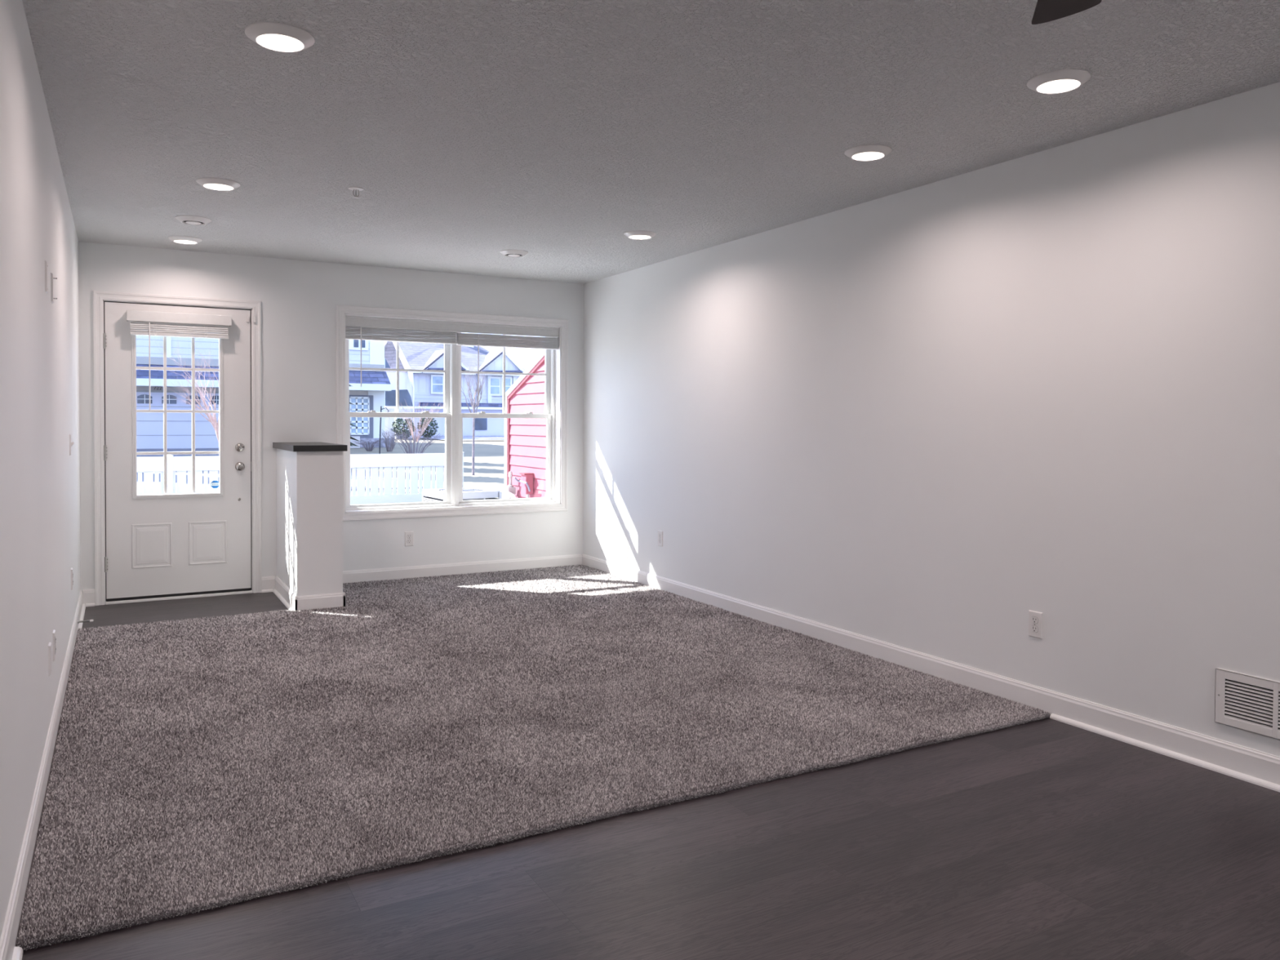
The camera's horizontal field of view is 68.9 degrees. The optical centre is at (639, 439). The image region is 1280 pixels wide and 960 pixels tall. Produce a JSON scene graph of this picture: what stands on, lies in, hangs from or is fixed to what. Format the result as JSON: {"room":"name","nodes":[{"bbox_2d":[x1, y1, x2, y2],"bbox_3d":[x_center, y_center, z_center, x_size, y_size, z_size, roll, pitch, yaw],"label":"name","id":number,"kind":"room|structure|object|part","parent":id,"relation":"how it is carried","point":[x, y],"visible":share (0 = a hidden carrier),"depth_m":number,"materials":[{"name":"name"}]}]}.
{"room":"empty living room","nodes":[
{"label":"empty living room","id":0,"kind":"room"},
{"bbox_2d":[0,0,80,939],"bbox_3d":[-1.254,0.004,1.562,0.200,2.440,11.000,0,1,-29],"label":"wall","id":1,"kind":"structure","parent":0,"point":[40,479],"depth_m":2.79,"materials":[{"name":"paint"}]},
{"bbox_2d":[12,946,22,959],"bbox_3d":[-0.018,1.258,-0.394,0.017,0.019,5.933,0,1,-29],"label":"trim","id":2,"kind":"structure","parent":1,"relation":"attached to","point":[18,951],"depth_m":2.17,"materials":[{"name":"paint"}]},
{"bbox_2d":[0,589,83,959],"bbox_3d":[-1.167,1.167,1.636,0.013,0.112,10.600,0,1,-29],"label":"baseboard","id":3,"kind":"structure","parent":1,"relation":"attached to","point":[11,927],"depth_m":2.75,"materials":[{"name":"paint"}]},
{"bbox_2d":[44,260,48,293],"bbox_3d":[-2.173,-0.593,3.418,0.008,0.114,0.070,0,1,-29],"label":"blank plate","id":4,"kind":"object","parent":1,"relation":"attached to","point":[46,262],"visible":1,"depth_m":3.39,"materials":[{"name":"white plastic"}]},
{"bbox_2d":[48,641,51,676],"bbox_3d":[-2.199,0.820,3.478,0.008,0.114,0.070,0,1,-29],"label":"blank plate","id":5,"kind":"object","parent":1,"relation":"attached to","point":[50,643],"visible":1,"depth_m":3.45,"materials":[{"name":"white plastic"}]},
{"bbox_2d":[50,272,57,302],"bbox_3d":[-2.331,-0.600,3.714,0.020,0.114,0.070,0,1,-29],"label":"plate","id":6,"kind":"object","parent":1,"relation":"attached to","point":[52,298],"visible":1,"depth_m":3.68,"materials":[{"name":"white plastic"}]},
{"bbox_3d":[-2.337,-0.600,3.711,0.006,0.114,0.070,0,1,-29],"label":"plate","id":7,"kind":"part","parent":6,"relation":"part of","materials":[{"name":"white plastic"}]},
{"bbox_2d":[52,629,56,661],"bbox_3d":[-2.324,0.819,3.703,0.009,0.114,0.070,0,1,-29],"label":"wall outlet","id":8,"kind":"object","parent":1,"relation":"attached to","point":[54,639],"visible":1,"depth_m":3.68,"materials":[{"name":"white plastic"}]},
{"bbox_2d":[69,434,74,455],"bbox_3d":[-3.045,0.030,5.001,0.020,0.114,0.070,0,1,-29],"label":"light switch","id":9,"kind":"object","parent":1,"relation":"attached to","point":[71,444],"visible":1,"depth_m":4.97,"materials":[{"name":"white plastic"}]},
{"bbox_3d":[-3.051,0.030,4.998,0.006,0.114,0.070,0,1,-29],"label":"plate","id":10,"kind":"part","parent":9,"relation":"part of","materials":[{"name":"white plastic"}]},
{"bbox_2d":[71,567,73,590],"bbox_3d":[-3.090,0.761,5.078,0.009,0.114,0.070,0,1,-29],"label":"wall outlet","id":11,"kind":"object","parent":1,"relation":"attached to","point":[72,572],"visible":1,"depth_m":5.05,"materials":[{"name":"white plastic"}]},
{"bbox_3d":[-3.091,0.761,5.077,0.006,0.114,0.070,0,1,-29],"label":"plate","id":12,"kind":"part","parent":11,"relation":"part of","materials":[{"name":"white plastic"}]},
{"bbox_2d":[77,604,85,630],"bbox_3d":[-3.521,1.122,5.890,0.017,0.019,0.875,0,1,-29],"label":"trim","id":13,"kind":"structure","parent":1,"relation":"attached to","point":[82,617],"depth_m":5.89,"materials":[{"name":"paint"}]},
{"bbox_2d":[77,619,93,623],"bbox_3d":[-3.279,1.078,5.520,0.080,0.022,0.022,0,1,-29],"label":"door stop","id":14,"kind":"object","parent":1,"relation":"attached to","point":[90,620],"visible":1,"depth_m":5.52,"materials":[{"name":"metal"}]},
{"bbox_2d":[272,441,347,611],"bbox_3d":[-2.317,0.579,6.518,0.340,1.094,0.929,0,1,-29],"label":"wall","id":15,"kind":"structure","parent":0,"point":[309,475],"depth_m":6.15,"materials":[{"name":"paint"}]},
{"bbox_2d":[272,588,293,610],"bbox_3d":[-2.478,1.116,6.472,0.017,0.019,0.875,0,1,-29],"label":"trim","id":16,"kind":"structure","parent":15,"relation":"attached to","point":[277,593],"depth_m":6.45,"materials":[{"name":"paint"}]},
{"bbox_3d":[-2.319,1.069,6.527,0.316,0.112,0.904,0,1,-29],"label":"baseboard","id":17,"kind":"part","parent":15,"relation":"part of","materials":[{"name":"paint"}]},
{"bbox_2d":[78,241,583,592],"bbox_3d":[-2.167,-0.107,7.235,3.731,2.440,0.200,0,1,-29],"label":"wall","id":18,"kind":"structure","parent":0,"point":[299,299],"depth_m":7.00,"materials":[{"name":"paint"}]},
{"bbox_2d":[93,290,262,605],"bbox_3d":[-3.213,0.061,6.530,1.051,2.119,0.017,0,1,-29],"label":"trim","id":19,"kind":"structure","parent":18,"relation":"attached to","point":[98,295],"depth_m":6.38,"materials":[{"name":"paint"}]},
{"bbox_3d":[-3.647,0.064,6.288,0.057,2.119,0.017,0,1,-29],"label":"casing","id":20,"kind":"part","parent":19,"relation":"part of","materials":[{"name":"paint"}]},
{"bbox_3d":[-3.208,-0.970,6.511,1.051,0.057,0.017,0,1,-29],"label":"head casing","id":21,"kind":"part","parent":19,"relation":"part of","materials":[{"name":"paint"}]},
{"bbox_3d":[-2.779,0.059,6.772,0.057,2.119,0.017,0,1,-29],"label":"casing","id":22,"kind":"part","parent":19,"relation":"part of","materials":[{"name":"paint"}]},
{"bbox_2d":[102,299,253,604],"bbox_3d":[-3.252,0.078,6.602,0.975,2.083,0.256,0,1,-29],"label":"door","id":23,"kind":"structure","parent":18,"relation":"in","point":[158,547],"depth_m":6.53,"materials":[{"name":"paint"}]},
{"bbox_3d":[-3.381,0.738,6.468,0.248,0.306,0.006,0,1,-29],"label":"panel","id":24,"kind":"part","parent":23,"relation":"part of","materials":[{"name":"paint"}]},
{"bbox_3d":[-3.240,-0.199,6.551,0.571,1.220,0.066,0,1,-29],"label":"glass frame","id":25,"kind":"part","parent":23,"relation":"part of","materials":[{"name":"glass"}]},
{"bbox_2d":[126,310,231,411],"bbox_3d":[-3.198,-0.532,6.493,0.652,0.681,0.083,0,1,-29],"label":"door blind","id":26,"kind":"object","parent":23,"relation":"attached to","point":[173,329],"visible":1,"depth_m":6.45,"materials":[{"name":"white plastic"}]},
{"bbox_3d":[-3.196,-0.718,6.487,0.614,0.014,0.050,0,1,-29],"label":"rail","id":27,"kind":"part","parent":26,"relation":"part of","materials":[{"name":"white plastic"}]},
{"bbox_3d":[-3.074,0.737,6.639,0.248,0.306,0.006,0,1,-29],"label":"panel","id":28,"kind":"part","parent":23,"relation":"part of","materials":[{"name":"paint"}]},
{"bbox_2d":[210,480,219,488],"bbox_3d":[-3.039,0.324,6.673,0.057,0.053,0.002,0,1,-29],"label":"sticker","id":29,"kind":"object","parent":23,"relation":"attached to","point":[215,484],"visible":1,"depth_m":6.67,"materials":[{"name":"blue plastic"}]},
{"bbox_3d":[-2.872,0.198,6.706,0.065,0.065,0.064,0,1,-29],"label":"knob","id":30,"kind":"part","parent":23,"relation":"part of","materials":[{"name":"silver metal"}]},
{"bbox_2d":[245,315,249,322],"bbox_3d":[-2.832,-0.866,6.735,0.022,0.044,0.012,0,1,-29],"label":"sensor","id":31,"kind":"object","parent":23,"relation":"attached to","point":[247,317],"visible":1,"depth_m":6.73,"materials":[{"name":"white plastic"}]},
{"bbox_2d":[85,589,272,606],"bbox_3d":[-3.203,1.111,6.544,1.177,0.019,0.017,0,1,-29],"label":"trim","id":32,"kind":"structure","parent":18,"relation":"attached to","point":[263,590],"depth_m":6.79,"materials":[{"name":"paint"}]},
{"bbox_2d":[83,554,582,604],"bbox_3d":[-2.120,1.058,7.164,3.705,0.112,0.013,0,1,-29],"label":"baseboard","id":33,"kind":"structure","parent":18,"relation":"attached to","point":[390,573],"depth_m":7.46,"materials":[{"name":"paint"}]},
{"bbox_2d":[345,334,455,510],"bbox_3d":[-1.922,-0.200,7.426,0.902,1.516,0.100,0,1,-29],"label":"window","id":34,"kind":"structure","parent":18,"relation":"in","point":[449,414],"depth_m":7.52,"materials":[{"name":"plastic"}]},
{"bbox_3d":[-1.911,0.520,7.415,0.722,0.005,0.005,0,1,-29],"label":"lift rail","id":35,"kind":"part","parent":34,"relation":"part of","materials":[{"name":"plastic"}]},
{"bbox_3d":[-1.933,-0.555,7.443,0.842,0.746,0.030,0,1,-29],"label":"sash","id":36,"kind":"part","parent":34,"relation":"part of","materials":[{"name":"plastic"}]},
{"bbox_3d":[-1.919,0.163,7.424,0.842,0.746,0.032,0,1,-29],"label":"sash","id":37,"kind":"part","parent":34,"relation":"part of","materials":[{"name":"plastic"}]},
{"bbox_2d":[345,326,457,386],"bbox_3d":[-1.866,-0.652,7.325,0.878,0.499,0.060,0,1,-29],"label":"window blind","id":38,"kind":"object","parent":34,"relation":"attached to","point":[351,332],"visible":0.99,"depth_m":7.30,"materials":[{"name":"white plastic"}]},
{"bbox_3d":[-1.869,-0.773,7.329,0.878,0.014,0.046,0,1,-29],"label":"rail","id":39,"kind":"part","parent":38,"relation":"part of","materials":[{"name":"white plastic"}]},
{"bbox_2d":[404,531,413,546],"bbox_3d":[-1.813,0.784,7.331,0.070,0.114,0.009,0,1,-29],"label":"wall outlet","id":40,"kind":"object","parent":18,"relation":"attached to","point":[409,535],"visible":1,"depth_m":7.33,"materials":[{"name":"white plastic"}]},
{"bbox_2d":[336,304,568,520],"bbox_3d":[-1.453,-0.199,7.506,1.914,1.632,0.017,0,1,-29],"label":"trim","id":41,"kind":"structure","parent":18,"relation":"attached to","point":[341,310],"depth_m":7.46,"materials":[{"name":"paint"}]},
{"bbox_3d":[-2.263,-0.195,7.055,0.060,1.632,0.017,0,1,-29],"label":"casing","id":42,"kind":"part","parent":41,"relation":"part of","materials":[{"name":"paint"}]},
{"bbox_3d":[-1.450,-0.985,7.491,1.914,0.060,0.017,0,1,-29],"label":"head casing","id":43,"kind":"part","parent":41,"relation":"part of","materials":[{"name":"paint"}]},
{"bbox_3d":[-1.457,0.587,7.521,1.914,0.060,0.017,0,1,-29],"label":"casing","id":44,"kind":"part","parent":41,"relation":"part of","materials":[{"name":"paint"}]},
{"bbox_3d":[-0.644,-0.203,7.957,0.060,1.632,0.017,0,1,-29],"label":"casing","id":45,"kind":"part","parent":41,"relation":"part of","materials":[{"name":"paint"}]},
{"bbox_2d":[345,315,559,337],"bbox_3d":[-1.464,-0.903,7.518,1.774,0.082,0.012,0,1,-29],"label":"valance","id":46,"kind":"object","parent":18,"relation":"attached to","point":[350,321],"visible":1,"depth_m":7.48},
{"bbox_2d":[455,332,555,506],"bbox_3d":[-1.137,-0.204,7.864,0.896,1.516,0.100,0,1,-29],"label":"window","id":47,"kind":"structure","parent":18,"relation":"in","point":[549,354],"depth_m":7.87,"materials":[{"name":"plastic"}]},
{"bbox_3d":[-1.148,-0.560,7.881,0.836,0.746,0.030,0,1,-29],"label":"sash","id":48,"kind":"part","parent":47,"relation":"part of","materials":[{"name":"glass"}]},
{"bbox_3d":[-1.126,0.516,7.853,0.716,0.005,0.005,0,1,-29],"label":"lift rail","id":49,"kind":"part","parent":47,"relation":"part of","materials":[{"name":"plastic"}]},
{"bbox_3d":[-1.133,0.159,7.862,0.836,0.746,0.032,0,1,-29],"label":"sash","id":50,"kind":"part","parent":47,"relation":"part of","materials":[{"name":"plastic"}]},
{"bbox_2d":[456,332,558,405],"bbox_3d":[-1.090,-0.586,7.759,0.886,0.628,0.060,0,1,-29],"label":"window blind","id":51,"kind":"object","parent":47,"relation":"attached to","point":[466,338],"visible":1,"depth_m":7.73,"materials":[{"name":"white plastic"}]},
{"bbox_3d":[-1.093,-0.771,7.761,0.886,0.014,0.046,0,1,-29],"label":"rail","id":52,"kind":"part","parent":51,"relation":"part of","materials":[{"name":"white plastic"}]},
{"bbox_2d":[22,0,1279,284],"bbox_3d":[0.469,-1.325,2.494,4.131,0.200,11.000,0,1,-29],"label":"ceiling","id":53,"kind":"structure","parent":0,"point":[470,131],"depth_m":3.50,"materials":[{"name":"white paint"}]},
{"bbox_2d":[168,235,202,244],"bbox_3d":[-2.974,-1.299,6.104,0.202,0.022,0.202,0,1,-29],"label":"recessed light","id":54,"kind":"object","parent":53,"relation":"in","point":[179,239],"visible":1,"depth_m":6.06,"materials":[{"name":"white plastic"}]},
{"bbox_2d":[174,215,211,225],"bbox_3d":[-2.630,-1.283,5.496,0.196,0.029,0.196,0,1,-29],"label":"ceiling vent","id":55,"kind":"object","parent":53,"relation":"in","point":[188,220],"visible":1,"depth_m":5.45,"materials":[{"name":"white plastic"}]},
{"bbox_2d":[195,177,240,191],"bbox_3d":[-2.103,-1.268,4.655,0.202,0.022,0.202,0,1,-29],"label":"recessed light","id":56,"kind":"object","parent":53,"relation":"in","point":[216,184],"visible":1,"depth_m":4.62,"materials":[{"name":"white plastic"}]},
{"bbox_2d":[244,22,315,52],"bbox_3d":[-1.107,-1.229,2.871,0.202,0.022,0.202,0,1,-29],"label":"recessed light","id":57,"kind":"object","parent":53,"relation":"in","point":[277,37],"visible":1,"depth_m":2.85,"materials":[{"name":"white plastic"}]},
{"bbox_2d":[348,186,363,198],"bbox_3d":[-1.447,-1.254,4.754,0.074,0.048,0.074,0,1,-29],"label":"sprinkler","id":58,"kind":"object","parent":53,"relation":"attached to","point":[354,188],"visible":1,"depth_m":4.75,"materials":[{"name":"white metal"}]},
{"bbox_3d":[-1.447,-1.252,4.754,0.032,0.039,0.006,0,1,-29],"label":"frame","id":59,"kind":"part","parent":58,"relation":"part of","materials":[{"name":"metal"}]},
{"bbox_2d":[499,249,528,257],"bbox_3d":[-0.881,-1.294,6.528,0.196,0.029,0.196,0,1,-29],"label":"ceiling vent","id":60,"kind":"object","parent":53,"relation":"in","point":[509,253],"visible":1,"depth_m":6.48,"materials":[{"name":"white plastic"}]},
{"bbox_2d":[623,230,656,239],"bbox_3d":[0.000,-1.280,5.870,0.202,0.022,0.202,0,1,-29],"label":"recessed light","id":61,"kind":"object","parent":53,"relation":"in","point":[638,234],"visible":1,"depth_m":5.82,"materials":[{"name":"white plastic"}]},
{"bbox_2d":[844,144,892,160],"bbox_3d":[0.993,-1.241,4.061,0.202,0.022,0.202,0,1,-29],"label":"recessed light","id":62,"kind":"object","parent":53,"relation":"in","point":[867,152],"visible":1,"depth_m":4.03,"materials":[{"name":"white plastic"}]},
{"bbox_2d":[1026,69,1090,93],"bbox_3d":[1.439,-1.223,3.209,0.202,0.022,0.202,0,1,-29],"label":"recessed light","id":63,"kind":"object","parent":53,"relation":"in","point":[1061,81],"visible":1,"depth_m":3.18,"materials":[{"name":"white plastic"}]},
{"bbox_2d":[1031,0,1102,24],"bbox_3d":[0.735,-1.039,1.423,1.264,0.330,1.275,0,1,-29],"label":"ceiling fan","id":64,"kind":"object","parent":53,"relation":"hanging from","point":[1046,11],"visible":1,"depth_m":2.04,"materials":[{"name":"brown wood"}]},
{"bbox_2d":[22,591,1279,959],"bbox_3d":[0.456,1.274,2.543,4.131,0.120,11.000,0,1,-29],"label":"floor","id":65,"kind":"structure","parent":0,"point":[1048,838],"depth_m":2.56,"materials":[{"name":"wood"}]},
{"bbox_2d":[15,564,1050,951],"bbox_3d":[-0.982,1.144,5.122,3.704,0.029,4.668,0,1,-29],"label":"carpet","id":66,"kind":"object","parent":65,"relation":"on","point":[198,764],"visible":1,"depth_m":3.79,"materials":[{"name":"grey carpet"}]},
{"bbox_2d":[582,81,1279,756],"bbox_3d":[2.179,-0.015,3.476,0.200,2.440,11.000,0,1,-29],"label":"wall","id":67,"kind":"structure","parent":0,"point":[927,419],"depth_m":4.22,"materials":[{"name":"paint"}]},
{"bbox_2d":[623,542,628,558],"bbox_3d":[-0.114,0.882,7.386,0.008,0.114,0.070,0,1,-29],"label":"blank plate","id":68,"kind":"object","parent":67,"relation":"attached to","point":[625,545],"visible":1,"depth_m":7.38,"materials":[{"name":"white plastic"}]},
{"bbox_2d":[657,530,662,546],"bbox_3d":[0.148,0.736,6.913,0.009,0.114,0.070,0,1,-29],"label":"wall outlet","id":69,"kind":"object","parent":67,"relation":"attached to","point":[660,532],"visible":1,"depth_m":6.90,"materials":[{"name":"white plastic"}]},
{"bbox_2d":[582,553,1279,785],"bbox_3d":[2.081,1.149,3.446,0.013,0.112,10.600,0,1,-29],"label":"baseboard","id":70,"kind":"structure","parent":67,"relation":"attached to","point":[1264,766],"depth_m":4.22,"materials":[{"name":"paint"}]},
{"bbox_2d":[1028,609,1042,639],"bbox_3d":[1.728,0.810,4.080,0.009,0.114,0.070,0,1,-29],"label":"wall outlet","id":71,"kind":"object","parent":67,"relation":"attached to","point":[1035,618],"visible":1,"depth_m":4.07,"materials":[{"name":"white plastic"}]},
{"bbox_2d":[1031,625,1038,632],"bbox_3d":[1.725,0.830,4.079,0.002,0.027,0.034,0,1,-29],"label":"receptacle","id":72,"kind":"object","parent":71,"relation":"attached to","point":[1034,628],"depth_m":4.08,"materials":[{"name":"white plastic"}]},
{"bbox_2d":[1031,616,1038,623],"bbox_3d":[1.725,0.791,4.078,0.002,0.027,0.034,0,1,-29],"label":"receptacle","id":73,"kind":"object","parent":71,"relation":"attached to","point":[1034,620],"depth_m":4.08,"materials":[{"name":"white plastic"}]},
{"bbox_2d":[1049,713,1279,791],"bbox_3d":[3.203,1.240,1.402,0.017,0.019,5.933,0,1,-29],"label":"trim","id":74,"kind":"structure","parent":67,"relation":"attached to","point":[1252,780],"depth_m":3.53,"materials":[{"name":"paint"}]},
{"bbox_2d":[1214,667,1279,739],"bbox_3d":[2.244,0.940,3.151,0.011,0.197,0.586,0,1,-29],"label":"air vent","id":75,"kind":"object","parent":67,"relation":"in","point":[1245,702],"visible":1,"depth_m":3.31,"materials":[{"name":"white plastic"}]},
{"label":"outside","id":76,"kind":"structure","parent":0,"visible":0},
{"bbox_2d":[350,437,504,498],"bbox_3d":[-11.176,-0.236,70.916,170.000,0.706,119.800,0,1,-29],"label":"ground","id":77,"kind":"structure","parent":76,"point":[489,455],"depth_m":30.40,"materials":[{"name":"white snow"}]},
{"bbox_2d":[144,336,218,442],"bbox_3d":[-7.609,-0.660,16.772,2.955,3.504,2.178,0,1,10],"label":"bare tree","id":78,"kind":"object","parent":77,"relation":"on","point":[215,425],"visible":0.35,"depth_m":16.59,"materials":[{"name":"brown plant"}]},
{"bbox_2d":[136,335,394,448],"bbox_3d":[-18.252,-3.689,35.978,15.654,7.940,9.800,0,1,-29],"label":"townhouse","id":79,"kind":"structure","parent":77,"relation":"on","point":[370,397],"depth_m":32.64,"materials":[{"name":"white"}]},
{"bbox_3d":[-16.371,-4.129,32.300,0.240,2.603,0.040,0,1,-29],"label":"siding trim","id":80,"kind":"part","parent":79,"relation":"part of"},
{"bbox_3d":[-15.348,-0.632,32.922,4.500,1.970,0.040,0,1,-29],"label":"garage door","id":81,"kind":"part","parent":79,"relation":"part of","materials":[{"name":"paint"}]},
{"bbox_3d":[-10.653,-4.253,35.439,0.420,1.535,0.020,0,1,-29],"label":"pane","id":82,"kind":"part","parent":79,"relation":"part of","materials":[{"name":"blue glass"}]},
{"bbox_3d":[-10.667,-0.886,35.469,0.675,1.374,0.020,0,1,-29],"label":"entry pane","id":83,"kind":"part","parent":79,"relation":"part of","materials":[{"name":"blue glass"}]},
{"bbox_3d":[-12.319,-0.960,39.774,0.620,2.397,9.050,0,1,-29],"label":"corner post","id":84,"kind":"part","parent":79,"relation":"part of","materials":[{"name":"white wood"}]},
{"bbox_2d":[136,452,463,504],"bbox_3d":[-5.811,0.722,12.092,7.286,1.063,0.120,0,1,-29],"label":"picket fence","id":85,"kind":"object","parent":77,"relation":"on","point":[181,464],"visible":0.31,"depth_m":13.16,"materials":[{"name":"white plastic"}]},
{"bbox_3d":[-6.043,0.723,11.962,0.120,1.063,0.120,0,1,-29],"label":"post","id":86,"kind":"part","parent":85,"relation":"part of","materials":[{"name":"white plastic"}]},
{"bbox_3d":[-5.856,0.318,12.057,7.176,0.186,0.060,0,1,-29],"label":"rail","id":87,"kind":"part","parent":85,"relation":"part of","materials":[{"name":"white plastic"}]},
{"bbox_3d":[-5.860,1.008,12.070,7.176,0.410,0.060,0,1,-29],"label":"rail","id":88,"kind":"part","parent":85,"relation":"part of","materials":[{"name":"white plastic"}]},
{"bbox_3d":[-2.681,0.704,13.836,0.120,1.063,0.120,0,1,-29],"label":"post","id":89,"kind":"part","parent":85,"relation":"part of","materials":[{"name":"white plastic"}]},
{"bbox_2d":[349,385,358,468],"bbox_3d":[-8.434,-3.301,23.402,2.877,8.244,2.687,0,1,-29],"label":"conifer tree","id":90,"kind":"object","parent":77,"relation":"on","point":[351,443],"visible":0.02,"depth_m":23.81,"materials":[{"name":"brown plant"}]},
{"bbox_2d":[349,384,359,454],"bbox_3d":[-9.420,-3.526,26.473,2.746,8.431,2.862,1,1,18],"label":"conifer tree","id":91,"kind":"object","parent":77,"relation":"on","point":[351,437],"visible":0.02,"depth_m":27.06,"materials":[{"name":"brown plant"}]},
{"bbox_2d":[352,440,383,451],"bbox_3d":[-9.695,0.226,33.199,1.194,0.421,1.145,1,1,43],"label":"bare shrub","id":92,"kind":"object","parent":77,"relation":"on","point":[371,448],"visible":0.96,"depth_m":33.19,"materials":[{"name":"plant"}]},
{"bbox_2d":[378,406,389,453],"bbox_3d":[-8.516,-0.282,31.059,0.338,1.628,0.042,0,1,-29],"label":"hook","id":93,"kind":"object","parent":77,"relation":"on","point":[381,409],"visible":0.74,"depth_m":30.99,"materials":[{"name":"black metal"}]},
{"bbox_2d":[381,427,407,451],"bbox_3d":[-8.810,0.013,33.279,1.126,0.872,1.025,0,1,-29],"label":"bare shrub","id":94,"kind":"object","parent":77,"relation":"on","point":[392,446],"visible":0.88,"depth_m":33.10,"materials":[{"name":"brown plant"}]},
{"bbox_2d":[390,417,416,439],"bbox_3d":[-12.018,-0.530,47.434,1.287,1.119,1.261,0,1,-29],"label":"evergreen shrub","id":95,"kind":"object","parent":77,"relation":"on","point":[394,424],"visible":0.73,"depth_m":47.20,"materials":[{"name":"green plant"}]},
{"bbox_2d":[383,426,443,453],"bbox_3d":[-6.727,0.159,27.474,1.695,1.085,1.850,0,1,-29],"label":"bare shrub","id":96,"kind":"object","parent":77,"relation":"on","point":[410,451],"visible":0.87,"depth_m":27.43,"materials":[{"name":"plant"}]},
{"bbox_2d":[399,399,444,441],"bbox_3d":[-10.092,-0.932,43.855,2.274,2.136,2.910,0,1,-29],"label":"bare shrub","id":97,"kind":"object","parent":77,"relation":"on","point":[411,420],"visible":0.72,"depth_m":43.73,"materials":[{"name":"beige plant"}]},
{"bbox_2d":[417,417,439,439],"bbox_3d":[-10.986,-0.569,48.230,1.117,1.176,1.124,0,1,-29],"label":"evergreen shrub","id":98,"kind":"object","parent":77,"relation":"on","point":[432,432],"visible":0.78,"depth_m":48.08,"materials":[{"name":"green plant"}]},
{"bbox_2d":[384,331,525,438],"bbox_3d":[-11.462,-4.153,56.701,11.922,7.948,14.300,0,1,-29],"label":"gabled rowhouse","id":99,"kind":"structure","parent":77,"relation":"on","point":[414,386],"depth_m":54.89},
{"bbox_2d":[384,358,390,368],"bbox_3d":[-13.095,-3.936,48.410,0.270,0.509,0.100,0,1,-29],"label":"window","id":100,"kind":"structure","parent":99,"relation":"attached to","point":[386,366],"depth_m":48.36,"materials":[{"name":"blue glass"}]},
{"bbox_3d":[-12.539,-1.271,48.118,0.158,2.498,0.250,0,1,-29],"label":"porch post","id":101,"kind":"part","parent":99,"relation":"part of","materials":[{"name":"white wood"}]},
{"bbox_3d":[-12.436,-1.636,48.168,1.461,0.127,0.250,0,1,-29],"label":"bay trim","id":102,"kind":"part","parent":99,"relation":"part of","materials":[{"name":"white wood"}]},
{"bbox_3d":[-11.746,-3.424,54.228,0.567,0.400,0.030,0,1,-29],"label":"pane","id":103,"kind":"part","parent":99,"relation":"part of","materials":[{"name":"blue glass"}]},
{"bbox_3d":[-11.749,-2.944,54.237,0.567,0.400,0.030,0,1,-29],"label":"pane","id":104,"kind":"part","parent":99,"relation":"part of","materials":[{"name":"blue glass"}]},
{"bbox_3d":[-10.250,-1.810,54.422,7.441,0.141,0.450,0,1,-29],"label":"band trim","id":105,"kind":"part","parent":99,"relation":"part of","materials":[{"name":"white wood"}]},
{"bbox_3d":[-8.684,-3.421,55.935,0.527,0.415,0.030,0,1,-29],"label":"pane","id":106,"kind":"part","parent":99,"relation":"part of","materials":[{"name":"blue glass"}]},
{"bbox_3d":[-8.686,-2.926,55.945,0.527,0.415,0.030,0,1,-29],"label":"pane","id":107,"kind":"part","parent":99,"relation":"part of","materials":[{"name":"blue glass"}]},
{"bbox_3d":[-8.051,-3.442,56.288,0.494,0.418,0.030,0,1,-29],"label":"pane","id":108,"kind":"part","parent":99,"relation":"part of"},
{"bbox_2d":[416,435,504,440],"bbox_3d":[-3.861,-0.082,52.782,16.771,0.070,9.400,0,1,-29],"label":"planting bed","id":109,"kind":"object","parent":77,"relation":"on","point":[464,437],"depth_m":50.10,"materials":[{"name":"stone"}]},
{"bbox_2d":[422,487,502,502],"bbox_3d":[-2.284,0.956,11.943,0.770,0.635,0.773,0,1,-33],"label":"air conditioner","id":110,"kind":"object","parent":77,"relation":"on","point":[468,493],"visible":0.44,"depth_m":11.75,"materials":[{"name":"white metal"}]},
{"bbox_2d":[461,361,486,475],"bbox_3d":[-4.385,-0.604,23.153,1.204,3.005,0.832,0,1,-25],"label":"young tree","id":111,"kind":"object","parent":77,"relation":"on","point":[473,406],"visible":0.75,"depth_m":23.18,"materials":[{"name":"brown plant"}]},
{"bbox_2d":[502,471,516,498],"bbox_3d":[-1.452,0.830,10.302,0.164,0.956,0.142,0,1,-29],"label":"post","id":112,"kind":"object","parent":77,"relation":"on","point":[510,492],"visible":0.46,"depth_m":10.30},
{"bbox_2d":[504,349,546,498],"bbox_3d":[-0.751,-0.088,9.604,0.400,2.825,2.540,0,1,-29],"label":"wall","id":113,"kind":"structure","parent":77,"relation":"on","point":[525,438],"depth_m":10.09,"materials":[{"name":"wood"}]},
{"bbox_2d":[519,472,533,497],"bbox_3d":[-1.218,0.748,9.990,0.105,0.772,0.150,0,1,-29],"label":"box","id":114,"kind":"object","parent":113,"relation":"attached to","point":[526,477],"visible":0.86,"depth_m":9.94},
{"bbox_2d":[513,476,530,491],"bbox_3d":[-1.246,0.479,9.901,0.202,0.152,0.070,1,1,33],"label":"power cable","id":115,"kind":"object","parent":114,"relation":"attached to","point":[514,477],"visible":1,"depth_m":9.87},
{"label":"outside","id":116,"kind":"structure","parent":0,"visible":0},
{"bbox_2d":[136,448,422,494],"bbox_3d":[-11.257,0.735,25.505,6.200,0.502,16.930,0,1,-29],"label":"driveway","id":117,"kind":"structure","parent":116,"point":[169,449],"depth_m":23.71,"materials":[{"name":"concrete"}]}
]}

